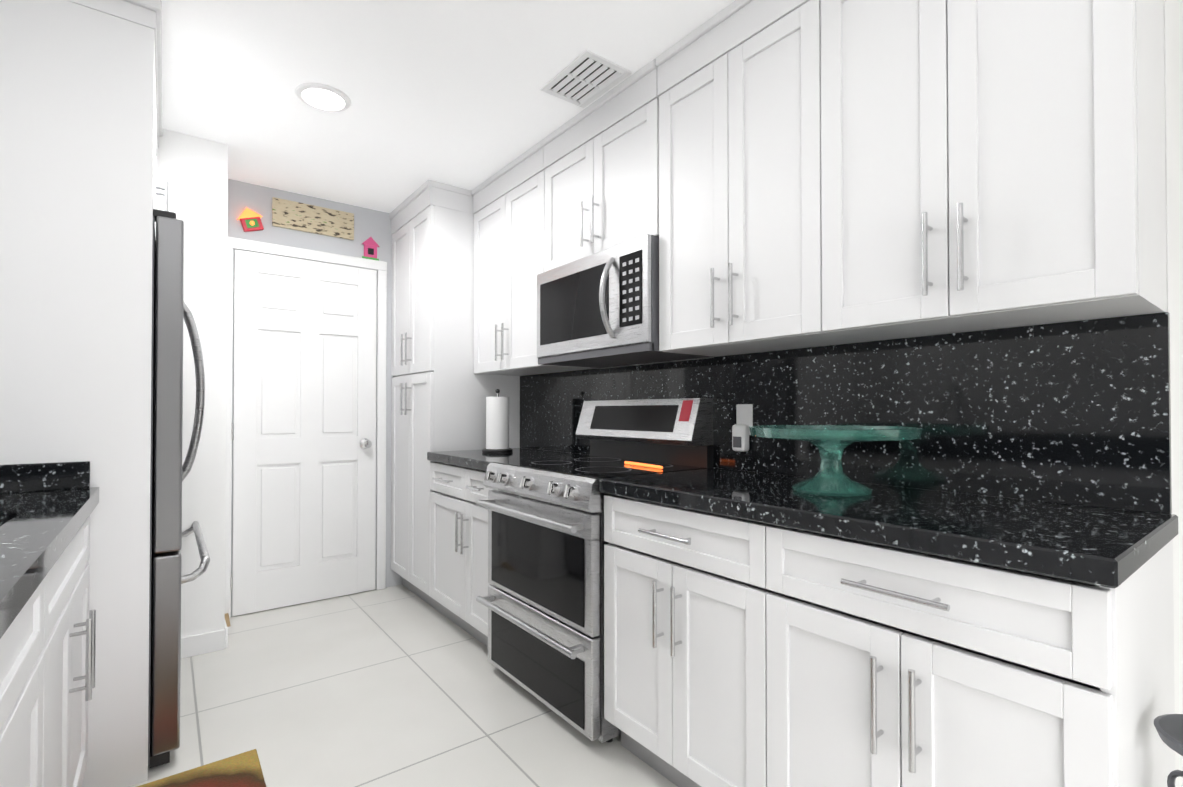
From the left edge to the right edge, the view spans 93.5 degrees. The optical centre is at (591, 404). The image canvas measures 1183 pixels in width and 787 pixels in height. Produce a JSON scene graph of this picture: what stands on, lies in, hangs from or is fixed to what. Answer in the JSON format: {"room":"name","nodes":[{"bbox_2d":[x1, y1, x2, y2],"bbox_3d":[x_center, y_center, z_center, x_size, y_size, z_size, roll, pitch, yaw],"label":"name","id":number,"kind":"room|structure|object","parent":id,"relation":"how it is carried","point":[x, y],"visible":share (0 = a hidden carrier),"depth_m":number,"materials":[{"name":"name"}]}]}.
{"room":"kitchen","nodes":[
{"label":"kitchen","id":0,"kind":"room"},
{"bbox_2d":[157,129,227,637],"bbox_3d":[-2.389,-0.048,2.560,1.145,2.420,0.595,0,-1,-37],"label":"wall","id":1,"kind":"structure","parent":0,"point":[192,171],"depth_m":2.62,"materials":[{"name":"white paint"}]},
{"bbox_2d":[227,179,401,616],"bbox_3d":[-1.426,-0.036,3.593,1.640,2.420,0.125,0,-1,-37],"label":"wall","id":2,"kind":"structure","parent":0,"point":[375,225],"depth_m":3.40,"materials":[{"name":"white paint"}]},
{"bbox_2d":[237,208,263,231],"bbox_3d":[-1.912,-1.036,3.126,0.127,0.133,0.040,0,-1,-37],"label":"wall art","id":3,"kind":"object","parent":2,"relation":"attached to","point":[249,219],"visible":1,"depth_m":3.12,"materials":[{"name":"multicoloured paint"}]},
{"bbox_2d":[231,249,376,615],"bbox_3d":[-1.659,0.152,3.279,0.774,2.024,0.082,0,-1,-37],"label":"door leaf","id":4,"kind":"structure","parent":2,"relation":"in","point":[304,458],"depth_m":3.28,"materials":[{"name":"white wood"}]},
{"bbox_2d":[225,236,386,617],"bbox_3d":[-1.675,0.124,3.308,0.890,2.094,0.021,0,-1,-37],"label":"door frame","id":5,"kind":"structure","parent":2,"relation":"attached to","point":[284,251],"depth_m":3.43,"materials":[{"name":"white wood"}]},
{"bbox_2d":[272,197,353,239],"bbox_3d":[-1.659,-1.111,3.338,0.445,0.165,0.013,0,-1,-37],"label":"sign","id":6,"kind":"object","parent":2,"relation":"attached to","point":[293,215],"visible":1,"depth_m":3.32,"materials":[{"name":"beige wood"}]},
{"bbox_2d":[362,237,379,260],"bbox_3d":[-1.401,-0.994,3.530,0.110,0.145,0.016,0,-1,-37],"label":"wall art","id":7,"kind":"object","parent":2,"relation":"attached to","point":[370,244],"visible":0.96,"depth_m":3.52,"materials":[{"name":"pink paint"}]},
{"bbox_2d":[128,585,677,786],"bbox_3d":[0.742,1.207,2.068,5.535,0.100,7.960,0,-1,-37],"label":"floor","id":8,"kind":"structure","parent":0,"point":[398,686],"depth_m":2.10,"materials":[{"name":"tile"}]},
{"bbox_2d":[0,578,44,786],"bbox_3d":[-0.957,0.708,0.486,0.653,0.864,0.900,0,-1,-37],"label":"base cabinet","id":9,"kind":"object","parent":8,"relation":"on","point":[21,694],"visible":0.71,"depth_m":0.90,"materials":[{"name":"white wood"}]},
{"bbox_2d":[0,461,98,638],"bbox_3d":[-0.847,0.300,0.331,0.633,0.324,2.828,0,-1,-37],"label":"countertop","id":10,"kind":"structure","parent":9,"relation":"on","point":[46,509],"depth_m":1.19,"materials":[{"name":"stone"}]},
{"bbox_2d":[40,516,95,786],"bbox_3d":[-1.465,0.715,1.150,0.653,0.864,0.770,0,-1,-37],"label":"base cabinet","id":11,"kind":"object","parent":8,"relation":"on","point":[68,652],"visible":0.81,"depth_m":1.29,"materials":[{"name":"white wood"}]},
{"bbox_2d":[0,0,153,786],"bbox_3d":[-1.667,-0.011,1.503,0.751,2.325,0.020,0,-1,-37],"label":"end panel","id":12,"kind":"object","parent":8,"relation":"on","point":[76,147],"visible":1,"depth_m":1.64,"materials":[{"name":"white wood"}]},
{"bbox_2d":[148,209,209,767],"bbox_3d":[-1.889,0.267,1.953,0.874,1.777,0.941,0,-1,-37],"label":"refrigerator","id":13,"kind":"object","parent":8,"relation":"on","point":[169,472],"visible":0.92,"depth_m":1.78,"materials":[{"name":"silver metal"}]},
{"bbox_2d":[137,749,265,786],"bbox_3d":[-0.839,1.143,1.167,0.397,0.008,1.440,0,-1,-37],"label":"rug","id":14,"kind":"object","parent":8,"relation":"on","point":[244,769],"visible":1,"depth_m":1.72,"materials":[{"name":"yellow fabric"}]},
{"bbox_2d":[181,625,227,658],"bbox_3d":[-2.150,1.113,2.349,1.032,0.095,0.016,0,-1,-37],"label":"baseboard","id":15,"kind":"structure","parent":8,"relation":"on","point":[203,643],"depth_m":2.60,"materials":[{"name":"white wood"}]},
{"bbox_2d":[225,613,230,626],"bbox_3d":[-1.960,1.152,2.978,0.040,0.030,0.140,0,-1,-37],"label":"door stop","id":16,"kind":"object","parent":8,"relation":"on","point":[227,619],"visible":0.36,"depth_m":2.98,"materials":[{"name":"beige"}]},
{"bbox_2d":[389,179,519,613],"bbox_3d":[-0.879,-0.036,3.506,0.623,2.418,0.674,0,-1,-37],"label":"pantry","id":17,"kind":"object","parent":8,"relation":"on","point":[441,391],"visible":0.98,"depth_m":3.22,"materials":[{"name":"white wood"}]},
{"bbox_2d":[430,461,492,646],"bbox_3d":[-0.443,0.735,2.928,0.623,0.864,0.758,0,-1,-37],"label":"base cabinet","id":18,"kind":"object","parent":8,"relation":"on","point":[459,583],"visible":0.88,"depth_m":2.77,"materials":[{"name":"white wood"}]},
{"bbox_2d":[427,448,589,470],"bbox_3d":[-0.433,0.279,2.937,0.603,0.045,0.758,0,-1,-37],"label":"countertop","id":19,"kind":"structure","parent":18,"relation":"on","point":[476,459],"depth_m":2.81,"materials":[{"name":"stone"}]},
{"bbox_2d":[482,389,512,452],"bbox_3d":[-0.511,0.085,3.030,0.164,0.344,0.164,0,-1,-37],"label":"paper towel holder","id":20,"kind":"object","parent":19,"relation":"on","point":[497,424],"visible":1,"depth_m":2.98,"materials":[{"name":"white paper"}]},
{"bbox_2d":[476,398,712,742],"bbox_3d":[-0.013,0.567,2.297,0.670,1.185,0.756,0,-1,-37],"label":"range","id":21,"kind":"object","parent":8,"relation":"on","point":[543,601],"visible":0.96,"depth_m":2.13,"materials":[{"name":"silver metal"}]},
{"bbox_2d":[624,461,662,468],"bbox_3d":[0.206,0.240,2.229,0.014,0.012,0.242,0,-1,-31],"label":"utensil","id":22,"kind":"object","parent":21,"relation":"on","point":[644,465],"visible":0.95,"depth_m":2.22,"materials":[{"name":"orange wood"}]},
{"bbox_2d":[604,494,769,786],"bbox_3d":[0.447,0.722,1.766,0.623,0.864,0.629,0,-1,-37],"label":"base cabinet","id":23,"kind":"object","parent":8,"relation":"on","point":[686,591],"visible":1,"depth_m":1.56,"materials":[{"name":"white wood"}]},
{"bbox_2d":[599,468,1177,588],"bbox_3d":[0.647,0.264,1.526,0.603,0.045,1.268,0,-1,-37],"label":"countertop","id":24,"kind":"structure","parent":23,"relation":"on","point":[1108,547],"depth_m":1.18,"materials":[{"name":"stone"}]},
{"bbox_2d":[749,425,921,495],"bbox_3d":[0.671,0.151,1.560,0.442,0.179,0.442,0,-1,-37],"label":"glass cake stand","id":25,"kind":"object","parent":24,"relation":"on","point":[831,477],"visible":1,"depth_m":1.49,"materials":[{"name":"teal glass"}]},
{"bbox_2d":[766,524,1175,786],"bbox_3d":[0.829,0.716,1.268,0.623,0.864,0.626,0,-1,-37],"label":"base cabinet","id":26,"kind":"object","parent":8,"relation":"on","point":[887,666],"visible":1,"depth_m":1.05,"materials":[{"name":"white wood"}]},
{"bbox_2d":[1154,714,1182,786],"bbox_3d":[1.033,0.844,0.891,0.184,0.601,0.184,0,-1,-37],"label":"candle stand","id":27,"kind":"object","parent":8,"relation":"on","point":[1169,728],"visible":1,"depth_m":0.95,"materials":[{"name":"grey"}]},
{"bbox_2d":[161,0,734,212],"bbox_3d":[0.742,-1.313,2.096,5.535,0.100,7.960,0,-1,-37],"label":"ceiling","id":28,"kind":"structure","parent":0,"point":[449,92],"depth_m":2.14,"materials":[{"name":"white paint"}]},
{"bbox_2d":[295,82,350,111],"bbox_3d":[-1.097,-1.255,2.280,0.210,0.011,0.210,0,-1,-37],"label":"recessed light","id":29,"kind":"object","parent":28,"relation":"in","point":[321,95],"visible":1,"depth_m":2.27,"materials":[{"name":"white plastic"}]},
{"bbox_2d":[540,49,631,107],"bbox_3d":[-0.026,-1.256,2.163,0.218,0.011,0.310,0,-1,-37],"label":"ceiling vent","id":30,"kind":"object","parent":28,"relation":"in","point":[585,78],"visible":1,"depth_m":2.15,"materials":[{"name":"white plastic"}]},
{"bbox_2d":[598,357,713,368],"bbox_3d":[0.227,-0.046,2.681,0.125,2.420,3.333,0,-1,-37],"label":"wall","id":31,"kind":"structure","parent":0,"point":[657,362],"depth_m":2.48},
{"bbox_2d":[471,140,597,375],"bbox_3d":[-0.341,-0.716,3.021,0.368,1.068,0.756,0,-1,-37],"label":"upper cabinet","id":32,"kind":"object","parent":31,"relation":"attached to","point":[509,207],"visible":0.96,"depth_m":2.89,"materials":[{"name":"white wood"}]},
{"bbox_2d":[542,59,658,271],"bbox_3d":[0.122,-0.936,2.418,0.368,0.643,0.763,0,-1,-37],"label":"upper cabinet","id":33,"kind":"object","parent":31,"relation":"attached to","point":[601,161],"visible":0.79,"depth_m":2.27,"materials":[{"name":"white wood"}]},
{"bbox_2d":[537,234,713,367],"bbox_3d":[0.095,-0.401,2.390,0.439,0.420,0.754,0,-1,-37],"label":"over-the-range microwave","id":34,"kind":"object","parent":33,"relation":"attached to","point":[600,309],"visible":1,"depth_m":2.22,"materials":[{"name":"grey metal"}]},
{"bbox_2d":[656,0,874,356],"bbox_3d":[0.548,-0.729,1.859,0.368,1.068,0.629,0,-1,-37],"label":"upper cabinet","id":35,"kind":"object","parent":31,"relation":"attached to","point":[740,221],"visible":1,"depth_m":1.73,"materials":[{"name":"white wood"}]},
{"bbox_2d":[520,312,1171,513],"bbox_3d":[0.413,0.030,2.314,0.020,0.438,2.779,0,-1,-37],"label":"backsplash","id":36,"kind":"structure","parent":31,"relation":"attached to","point":[1076,412],"depth_m":1.52,"materials":[{"name":"stone"}]},
{"bbox_2d":[732,404,752,451],"bbox_3d":[0.556,0.085,2.071,0.047,0.175,0.072,0,-1,-37],"label":"air freshener","id":37,"kind":"object","parent":36,"relation":"attached to","point":[741,429],"visible":0.98,"depth_m":2.06,"materials":[{"name":"white plastic"}]},
{"bbox_2d":[820,0,1166,340],"bbox_3d":[0.928,-0.735,1.363,0.368,1.068,0.622,0,-1,-37],"label":"upper cabinet","id":38,"kind":"object","parent":31,"relation":"attached to","point":[991,164],"visible":1,"depth_m":1.22,"materials":[{"name":"white wood"}]},
{"bbox_2d":[1163,0,1182,786],"bbox_3d":[2.320,-0.052,2.106,2.750,2.420,0.125,0,-1,-37],"label":"wall","id":39,"kind":"structure","parent":0,"point":[1173,53],"depth_m":1.28,"materials":[{"name":"white paint"}]},
{"bbox_3d":[-0.837,-0.079,-0.305,0.125,2.420,5.840,0,-1,-37],"label":"wall","id":40,"kind":"structure","parent":0,"visible":0},
{"bbox_2d":[67,0,168,235],"bbox_3d":[-1.940,-0.954,1.902,0.791,0.618,1.005,0,-1,-37],"label":"upper cabinet","id":41,"kind":"object","parent":40,"relation":"attached to","point":[147,13],"visible":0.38,"depth_m":1.76,"materials":[{"name":"white wood"}]}
]}

